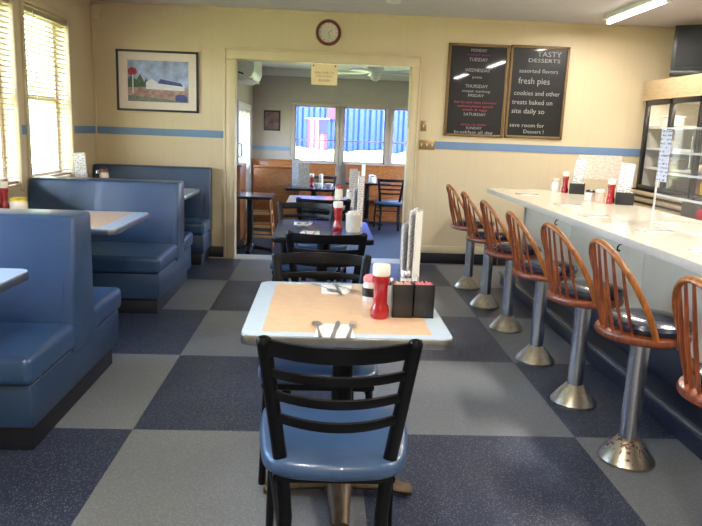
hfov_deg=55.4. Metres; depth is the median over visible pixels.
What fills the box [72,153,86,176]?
menu
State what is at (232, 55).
trim
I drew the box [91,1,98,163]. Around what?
trim
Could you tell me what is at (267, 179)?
booth
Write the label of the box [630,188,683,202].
countertop
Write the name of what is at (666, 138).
display case
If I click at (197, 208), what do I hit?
bench
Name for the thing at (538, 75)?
chalkboard
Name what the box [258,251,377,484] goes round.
dining chair
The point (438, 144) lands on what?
trim
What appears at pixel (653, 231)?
napkin
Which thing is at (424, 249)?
cap
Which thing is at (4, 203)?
ketchup bottle
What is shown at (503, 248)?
cushion
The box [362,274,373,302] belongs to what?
jar
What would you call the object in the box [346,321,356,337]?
fork
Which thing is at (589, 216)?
napkin
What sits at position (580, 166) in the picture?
menu
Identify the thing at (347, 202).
dining chair
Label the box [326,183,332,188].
bowl
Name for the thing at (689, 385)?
counter stool
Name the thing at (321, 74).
hanging sign
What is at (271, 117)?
framed print
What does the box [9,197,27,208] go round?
jar
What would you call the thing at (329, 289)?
spoon
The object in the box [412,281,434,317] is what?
holder
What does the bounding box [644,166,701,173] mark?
shelf
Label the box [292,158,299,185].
menu
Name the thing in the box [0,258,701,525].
floor
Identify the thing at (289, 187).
dining table
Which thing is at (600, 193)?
jar
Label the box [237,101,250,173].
window
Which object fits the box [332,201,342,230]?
ketchup bottle
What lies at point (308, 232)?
napkin
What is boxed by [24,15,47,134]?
tree
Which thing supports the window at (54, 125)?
in the wall at (78, 11)
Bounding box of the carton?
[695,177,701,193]
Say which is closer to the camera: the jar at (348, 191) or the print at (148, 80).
the jar at (348, 191)
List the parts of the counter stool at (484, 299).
post, seat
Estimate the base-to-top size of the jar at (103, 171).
0.195 m
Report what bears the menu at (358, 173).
on the dining table at (292, 198)
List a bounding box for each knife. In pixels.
[330,320,339,338]
[334,282,341,294]
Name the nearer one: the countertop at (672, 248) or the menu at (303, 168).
the countertop at (672, 248)
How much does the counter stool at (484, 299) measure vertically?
0.974 m
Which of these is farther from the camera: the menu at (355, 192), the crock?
the menu at (355, 192)
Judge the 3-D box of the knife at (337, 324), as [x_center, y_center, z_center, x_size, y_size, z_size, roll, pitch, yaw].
[-0.052,0.224,2.270,0.018,0.007,0.215,3,11,4]
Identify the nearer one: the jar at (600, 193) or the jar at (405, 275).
the jar at (405, 275)
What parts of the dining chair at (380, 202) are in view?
leg, leg, seat frame, seat, leg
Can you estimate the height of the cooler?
0.930 m
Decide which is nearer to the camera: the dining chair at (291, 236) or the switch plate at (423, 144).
the dining chair at (291, 236)
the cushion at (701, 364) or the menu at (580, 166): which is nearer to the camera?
the cushion at (701, 364)
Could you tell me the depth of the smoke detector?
6.08 m
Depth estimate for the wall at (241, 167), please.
9.68 m
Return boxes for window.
[0,0,24,190]
[19,0,74,185]
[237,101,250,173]
[291,101,339,164]
[339,103,389,164]
[388,105,407,164]
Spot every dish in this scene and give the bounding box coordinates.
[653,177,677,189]
[671,140,681,148]
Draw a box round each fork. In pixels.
[333,284,360,292]
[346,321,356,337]
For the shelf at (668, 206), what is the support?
attached to the counter at (648, 199)
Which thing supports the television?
attached to the wall
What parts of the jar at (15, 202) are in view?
lid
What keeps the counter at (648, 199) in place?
on the floor at (168, 434)
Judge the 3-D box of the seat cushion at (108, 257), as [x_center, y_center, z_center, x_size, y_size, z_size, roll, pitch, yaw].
[-2.044,-0.057,5.239,1.228,0.133,0.650,2,11,-3]
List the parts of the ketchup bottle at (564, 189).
lid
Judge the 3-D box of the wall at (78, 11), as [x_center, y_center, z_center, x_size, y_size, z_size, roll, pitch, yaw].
[-2.632,-0.296,2.336,0.200,2.935,10.100,2,11,-3]
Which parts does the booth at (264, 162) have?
cap rail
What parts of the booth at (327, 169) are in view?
seat, cap rail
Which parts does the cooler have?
door, door, handle, door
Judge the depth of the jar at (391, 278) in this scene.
2.59 m
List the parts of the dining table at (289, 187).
post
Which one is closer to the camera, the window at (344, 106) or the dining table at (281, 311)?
the dining table at (281, 311)
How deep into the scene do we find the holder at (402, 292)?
2.45 m
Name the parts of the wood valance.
trim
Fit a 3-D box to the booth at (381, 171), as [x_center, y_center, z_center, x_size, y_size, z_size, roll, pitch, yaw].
[0.642,-1.253,12.201,1.520,1.030,0.392,2,11,-3]
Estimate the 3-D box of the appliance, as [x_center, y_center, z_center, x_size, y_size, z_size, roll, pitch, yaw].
[2.789,0.065,5.032,0.367,0.990,0.780,2,11,-3]
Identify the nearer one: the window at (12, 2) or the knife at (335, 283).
the knife at (335, 283)
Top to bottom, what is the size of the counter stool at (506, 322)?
0.974 m
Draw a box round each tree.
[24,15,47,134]
[37,87,48,121]
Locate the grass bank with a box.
[31,138,404,173]
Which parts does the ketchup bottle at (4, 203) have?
lid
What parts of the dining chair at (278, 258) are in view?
leg, leg, seat frame, seat, leg, leg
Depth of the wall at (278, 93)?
12.05 m
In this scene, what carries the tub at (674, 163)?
on the cooler
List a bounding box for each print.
[127,59,188,102]
[264,110,279,130]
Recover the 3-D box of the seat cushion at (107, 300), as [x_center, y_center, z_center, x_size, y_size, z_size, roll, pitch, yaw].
[-1.986,0.236,3.769,1.228,0.133,0.510,2,11,-3]
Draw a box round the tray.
[686,165,701,171]
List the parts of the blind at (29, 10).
rail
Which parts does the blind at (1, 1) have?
ladder cord, rail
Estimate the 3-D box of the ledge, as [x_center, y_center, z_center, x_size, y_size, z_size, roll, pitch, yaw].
[1.700,0.891,2.873,0.186,0.126,7.650,2,11,-3]
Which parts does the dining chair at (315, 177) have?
leg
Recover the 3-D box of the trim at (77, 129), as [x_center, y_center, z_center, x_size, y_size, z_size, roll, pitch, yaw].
[-2.519,-0.445,2.231,0.009,0.075,9.942,2,11,-3]
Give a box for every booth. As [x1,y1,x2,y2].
[252,158,291,199]
[253,165,298,229]
[299,162,335,217]
[343,164,404,221]
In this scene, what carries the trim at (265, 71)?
attached to the wall at (278, 93)
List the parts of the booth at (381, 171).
cap rail, seat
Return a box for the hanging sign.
[311,64,337,85]
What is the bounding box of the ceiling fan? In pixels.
[337,66,409,80]
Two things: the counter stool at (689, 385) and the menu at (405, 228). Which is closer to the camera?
the counter stool at (689, 385)
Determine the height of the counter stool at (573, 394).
1.003 m
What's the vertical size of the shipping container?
3.420 m
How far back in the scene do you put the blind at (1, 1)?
5.12 m
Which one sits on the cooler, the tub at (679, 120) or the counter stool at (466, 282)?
the tub at (679, 120)
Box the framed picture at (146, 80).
[115,49,198,112]
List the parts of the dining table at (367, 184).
post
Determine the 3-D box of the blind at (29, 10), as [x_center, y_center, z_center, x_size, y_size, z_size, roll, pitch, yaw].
[-2.682,-1.465,5.897,0.069,1.409,0.920,2,11,-3]
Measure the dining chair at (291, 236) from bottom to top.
0.882 m
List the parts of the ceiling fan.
blade, blade, motor, lamp shade, blade, blade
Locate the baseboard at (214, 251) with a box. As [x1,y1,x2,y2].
[209,246,505,264]
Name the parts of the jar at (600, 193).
lid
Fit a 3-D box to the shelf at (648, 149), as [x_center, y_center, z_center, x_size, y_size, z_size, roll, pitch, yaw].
[3.495,-1.014,6.146,0.560,0.028,2.130,2,11,-3]
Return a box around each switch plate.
[419,140,434,149]
[420,121,426,130]
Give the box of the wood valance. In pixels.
[641,73,701,100]
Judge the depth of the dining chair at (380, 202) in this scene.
11.20 m
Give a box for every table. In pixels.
[0,268,28,293]
[37,209,148,234]
[184,188,199,199]
[236,192,274,253]
[241,281,452,525]
[272,219,373,280]
[285,184,334,213]
[287,195,352,272]
[344,180,390,225]
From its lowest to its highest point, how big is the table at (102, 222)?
0.782 m
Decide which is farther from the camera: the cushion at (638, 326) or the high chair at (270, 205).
the high chair at (270, 205)
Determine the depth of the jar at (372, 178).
11.60 m
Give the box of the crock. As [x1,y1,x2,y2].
[345,210,361,232]
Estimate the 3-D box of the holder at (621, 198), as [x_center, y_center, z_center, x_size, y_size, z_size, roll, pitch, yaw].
[2.248,-0.531,5.494,0.140,0.105,0.100,6,12,20]
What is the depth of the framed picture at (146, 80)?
7.02 m
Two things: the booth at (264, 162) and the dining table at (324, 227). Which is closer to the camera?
the dining table at (324, 227)
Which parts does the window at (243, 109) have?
frame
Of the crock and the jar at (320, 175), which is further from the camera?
the jar at (320, 175)
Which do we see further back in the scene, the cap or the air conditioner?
the air conditioner
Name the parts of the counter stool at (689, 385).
seat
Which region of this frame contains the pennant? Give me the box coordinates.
[329,108,334,118]
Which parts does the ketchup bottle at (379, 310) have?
lid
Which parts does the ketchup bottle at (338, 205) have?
lid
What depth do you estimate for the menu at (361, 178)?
4.67 m
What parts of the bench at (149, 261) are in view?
backrest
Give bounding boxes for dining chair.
[256,335,422,525]
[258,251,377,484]
[270,201,337,281]
[285,230,367,283]
[295,197,350,281]
[308,176,336,217]
[373,178,403,230]
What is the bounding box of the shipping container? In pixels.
[296,107,407,153]
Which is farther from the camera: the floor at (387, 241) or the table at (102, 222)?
the floor at (387, 241)
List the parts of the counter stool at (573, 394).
post, seat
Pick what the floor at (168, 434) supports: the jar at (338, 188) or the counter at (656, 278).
the counter at (656, 278)
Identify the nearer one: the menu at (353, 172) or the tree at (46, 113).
the menu at (353, 172)
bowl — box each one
[314,183,320,187]
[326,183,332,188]
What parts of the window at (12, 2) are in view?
frame, sill, casing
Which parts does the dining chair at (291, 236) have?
leg, seat, leg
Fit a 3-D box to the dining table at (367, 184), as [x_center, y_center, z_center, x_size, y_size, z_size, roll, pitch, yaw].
[0.275,-1.043,11.763,0.800,0.760,0.558,2,11,-3]
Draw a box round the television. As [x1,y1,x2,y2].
[669,24,701,75]
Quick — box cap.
[420,245,483,253]
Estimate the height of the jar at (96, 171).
0.169 m
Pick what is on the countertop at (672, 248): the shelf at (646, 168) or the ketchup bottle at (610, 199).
the ketchup bottle at (610, 199)
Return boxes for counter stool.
[446,184,494,289]
[461,191,508,308]
[480,200,541,333]
[506,211,577,366]
[540,222,623,410]
[588,238,691,472]
[671,276,701,407]
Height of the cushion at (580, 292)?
0.057 m
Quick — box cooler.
[636,96,701,195]
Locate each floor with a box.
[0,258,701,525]
[236,221,401,258]
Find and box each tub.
[661,116,685,125]
[668,158,685,169]
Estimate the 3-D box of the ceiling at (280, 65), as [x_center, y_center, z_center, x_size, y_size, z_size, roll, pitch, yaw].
[0.598,-2.995,9.682,4.900,0.100,5.100,2,11,-3]
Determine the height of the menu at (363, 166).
0.303 m
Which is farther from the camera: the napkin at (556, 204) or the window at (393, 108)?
the window at (393, 108)
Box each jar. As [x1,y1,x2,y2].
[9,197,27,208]
[95,170,98,177]
[99,168,108,177]
[319,174,322,187]
[335,184,342,199]
[346,189,351,198]
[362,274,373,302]
[368,175,375,182]
[387,277,394,307]
[400,270,411,280]
[550,178,559,191]
[585,189,594,200]
[594,189,604,202]
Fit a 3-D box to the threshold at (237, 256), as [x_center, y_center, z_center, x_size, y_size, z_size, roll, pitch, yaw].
[-0.370,-0.031,7.515,1.865,0.036,0.270,2,11,-3]
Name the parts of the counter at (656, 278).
panel, panel, panel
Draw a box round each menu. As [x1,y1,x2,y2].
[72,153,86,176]
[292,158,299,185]
[298,163,309,187]
[349,169,357,200]
[352,189,357,210]
[357,171,359,188]
[357,176,364,226]
[361,165,364,181]
[401,222,408,270]
[407,208,417,280]
[412,209,422,280]
[572,158,586,182]
[615,163,635,195]
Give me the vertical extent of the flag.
0.802 m
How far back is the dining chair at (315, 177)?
11.16 m
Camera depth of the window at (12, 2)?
5.27 m
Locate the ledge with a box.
[499,271,701,459]
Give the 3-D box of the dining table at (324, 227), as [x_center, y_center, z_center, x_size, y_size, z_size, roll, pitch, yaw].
[-0.206,0.136,4.683,0.650,0.760,0.840,2,11,-3]
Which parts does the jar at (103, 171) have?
lid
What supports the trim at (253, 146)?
attached to the wall at (278, 93)
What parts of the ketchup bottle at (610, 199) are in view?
lid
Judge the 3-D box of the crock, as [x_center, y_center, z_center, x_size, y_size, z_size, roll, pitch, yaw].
[0.015,-0.281,4.516,0.114,0.140,0.114,2,11,-3]
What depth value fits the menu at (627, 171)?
5.56 m
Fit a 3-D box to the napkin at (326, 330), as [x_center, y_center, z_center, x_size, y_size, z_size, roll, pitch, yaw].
[-0.058,0.230,2.270,0.135,0.003,0.158,2,11,-3]
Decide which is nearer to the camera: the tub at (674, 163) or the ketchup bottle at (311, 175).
the tub at (674, 163)
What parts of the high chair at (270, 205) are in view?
leg, leg, leg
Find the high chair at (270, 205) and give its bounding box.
[243,200,275,246]
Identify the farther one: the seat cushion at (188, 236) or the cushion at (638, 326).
the seat cushion at (188, 236)
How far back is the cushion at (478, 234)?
5.51 m
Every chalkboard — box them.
[443,43,509,137]
[504,45,570,139]
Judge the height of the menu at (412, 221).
0.348 m
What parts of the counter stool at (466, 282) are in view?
seat, post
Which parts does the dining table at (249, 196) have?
post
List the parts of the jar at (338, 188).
lid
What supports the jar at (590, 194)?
on the countertop at (672, 248)
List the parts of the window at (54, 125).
frame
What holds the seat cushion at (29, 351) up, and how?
on the bench at (59, 331)
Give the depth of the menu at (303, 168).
10.11 m
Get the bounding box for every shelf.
[633,196,681,215]
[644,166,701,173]
[646,147,701,152]
[649,126,696,128]
[659,194,701,202]
[667,172,701,176]
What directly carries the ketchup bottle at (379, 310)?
on the dining table at (281, 311)
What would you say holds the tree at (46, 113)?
on the lawn
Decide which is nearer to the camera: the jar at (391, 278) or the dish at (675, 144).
the jar at (391, 278)
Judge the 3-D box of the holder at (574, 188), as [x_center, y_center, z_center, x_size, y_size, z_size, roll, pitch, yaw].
[2.163,-0.713,6.393,0.140,0.105,0.100,6,12,20]
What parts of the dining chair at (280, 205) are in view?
leg, seat, leg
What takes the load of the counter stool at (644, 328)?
on the floor at (168, 434)
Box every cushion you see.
[0,322,74,385]
[91,241,176,273]
[93,287,120,327]
[184,217,209,234]
[184,231,192,250]
[457,218,494,227]
[473,229,508,239]
[493,242,541,254]
[521,259,577,275]
[557,279,623,300]
[608,308,691,337]
[694,364,701,386]
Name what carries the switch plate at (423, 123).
attached to the wall at (609, 68)
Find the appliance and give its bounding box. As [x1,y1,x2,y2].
[680,200,701,220]
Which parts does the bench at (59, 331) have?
backrest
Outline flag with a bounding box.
[305,118,329,150]
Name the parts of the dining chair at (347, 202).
leg, seat, leg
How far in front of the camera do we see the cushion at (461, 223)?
6.18 m
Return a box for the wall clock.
[316,19,340,45]
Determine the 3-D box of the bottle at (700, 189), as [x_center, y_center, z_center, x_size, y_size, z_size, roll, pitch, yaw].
[3.284,-0.721,6.191,0.090,0.220,0.090,2,11,-3]
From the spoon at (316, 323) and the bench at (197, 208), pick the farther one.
the bench at (197, 208)
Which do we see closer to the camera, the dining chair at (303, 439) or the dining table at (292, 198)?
the dining chair at (303, 439)
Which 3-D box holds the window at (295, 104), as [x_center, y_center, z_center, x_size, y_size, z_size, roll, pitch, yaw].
[-0.652,-2.363,12.197,0.870,1.110,0.120,2,11,-3]
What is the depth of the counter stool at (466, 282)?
6.30 m
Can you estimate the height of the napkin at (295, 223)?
0.003 m
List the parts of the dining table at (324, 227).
post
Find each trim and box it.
[22,125,95,133]
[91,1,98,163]
[92,1,674,30]
[97,126,223,137]
[223,47,421,260]
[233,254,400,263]
[252,145,289,150]
[262,68,409,80]
[435,141,639,155]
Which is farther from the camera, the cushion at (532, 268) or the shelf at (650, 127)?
the shelf at (650, 127)
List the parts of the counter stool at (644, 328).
post, seat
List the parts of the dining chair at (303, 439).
leg, leg, seat, seat frame, leg, leg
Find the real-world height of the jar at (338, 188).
0.169 m
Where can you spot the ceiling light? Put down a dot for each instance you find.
(640, 6)
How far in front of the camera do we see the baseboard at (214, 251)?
7.52 m
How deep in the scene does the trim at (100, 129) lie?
7.13 m
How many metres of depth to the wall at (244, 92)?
11.49 m
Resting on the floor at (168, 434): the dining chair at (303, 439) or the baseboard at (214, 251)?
the dining chair at (303, 439)
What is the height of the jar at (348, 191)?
0.130 m
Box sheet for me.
[578,154,621,179]
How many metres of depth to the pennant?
16.55 m
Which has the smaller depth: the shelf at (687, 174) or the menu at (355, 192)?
the shelf at (687, 174)
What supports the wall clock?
attached to the wall at (609, 68)
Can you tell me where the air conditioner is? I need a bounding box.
[237,61,261,85]
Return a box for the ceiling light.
[603,0,671,24]
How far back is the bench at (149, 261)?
5.51 m
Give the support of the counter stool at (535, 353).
on the floor at (168, 434)
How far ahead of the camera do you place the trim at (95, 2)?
6.98 m
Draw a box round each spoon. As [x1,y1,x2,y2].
[311,283,336,291]
[311,321,321,336]
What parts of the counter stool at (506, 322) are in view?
post, seat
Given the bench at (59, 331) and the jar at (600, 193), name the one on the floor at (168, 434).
the bench at (59, 331)
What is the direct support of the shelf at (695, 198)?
attached to the display case
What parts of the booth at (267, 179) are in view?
cap rail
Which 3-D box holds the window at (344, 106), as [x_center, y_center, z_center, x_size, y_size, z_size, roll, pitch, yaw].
[0.241,-2.337,12.238,0.890,1.110,0.120,2,11,-3]
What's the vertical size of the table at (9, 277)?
0.782 m
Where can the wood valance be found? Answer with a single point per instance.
(688, 85)
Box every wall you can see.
[0,0,95,208]
[94,4,679,266]
[236,163,246,240]
[237,84,252,212]
[252,75,408,217]
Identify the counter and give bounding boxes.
[520,207,701,408]
[630,188,683,215]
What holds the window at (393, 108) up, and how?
in the wall at (278, 93)
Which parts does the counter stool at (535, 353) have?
post, seat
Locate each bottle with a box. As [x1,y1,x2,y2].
[0,181,9,208]
[309,174,313,186]
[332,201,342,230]
[370,263,390,319]
[561,171,569,192]
[606,179,616,203]
[699,182,701,194]
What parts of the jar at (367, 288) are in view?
lid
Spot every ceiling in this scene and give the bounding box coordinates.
[90,0,701,27]
[262,62,409,73]
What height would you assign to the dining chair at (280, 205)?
0.882 m
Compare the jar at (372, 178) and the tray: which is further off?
the jar at (372, 178)
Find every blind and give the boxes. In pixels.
[0,0,18,184]
[23,4,70,175]
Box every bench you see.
[0,208,120,449]
[29,176,192,313]
[93,163,211,264]
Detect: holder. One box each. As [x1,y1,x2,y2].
[390,281,413,317]
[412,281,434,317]
[569,182,584,194]
[615,191,634,205]
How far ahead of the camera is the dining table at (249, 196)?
8.83 m
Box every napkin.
[294,222,312,224]
[300,231,319,234]
[314,323,354,337]
[321,285,351,294]
[556,204,580,206]
[581,215,609,217]
[639,230,672,233]
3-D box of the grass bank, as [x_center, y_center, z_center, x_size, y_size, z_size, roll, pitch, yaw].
[0.366,-1.771,15.070,18.000,1.494,3.500,2,11,-3]
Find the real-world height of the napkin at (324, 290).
0.003 m
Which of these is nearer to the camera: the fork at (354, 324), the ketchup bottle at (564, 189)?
the fork at (354, 324)
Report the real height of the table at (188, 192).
0.782 m
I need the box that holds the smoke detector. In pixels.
[386,0,401,3]
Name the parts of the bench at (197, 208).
backrest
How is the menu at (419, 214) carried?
in the menu stand
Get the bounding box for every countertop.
[487,188,701,274]
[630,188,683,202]
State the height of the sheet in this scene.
0.270 m
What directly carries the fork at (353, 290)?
on the napkin at (324, 290)
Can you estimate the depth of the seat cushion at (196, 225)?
6.81 m
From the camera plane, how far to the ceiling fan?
9.42 m
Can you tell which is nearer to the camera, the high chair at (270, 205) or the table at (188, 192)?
the table at (188, 192)
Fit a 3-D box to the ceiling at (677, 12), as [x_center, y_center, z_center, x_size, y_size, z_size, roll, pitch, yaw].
[0.816,-1.689,2.094,6.980,0.150,10.300,2,11,-3]
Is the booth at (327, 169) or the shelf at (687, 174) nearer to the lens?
the shelf at (687, 174)
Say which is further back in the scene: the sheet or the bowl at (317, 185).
the bowl at (317, 185)
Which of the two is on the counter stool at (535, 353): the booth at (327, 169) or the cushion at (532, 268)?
the cushion at (532, 268)
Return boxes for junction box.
[90,2,100,19]
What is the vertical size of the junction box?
0.170 m
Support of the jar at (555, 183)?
on the countertop at (672, 248)

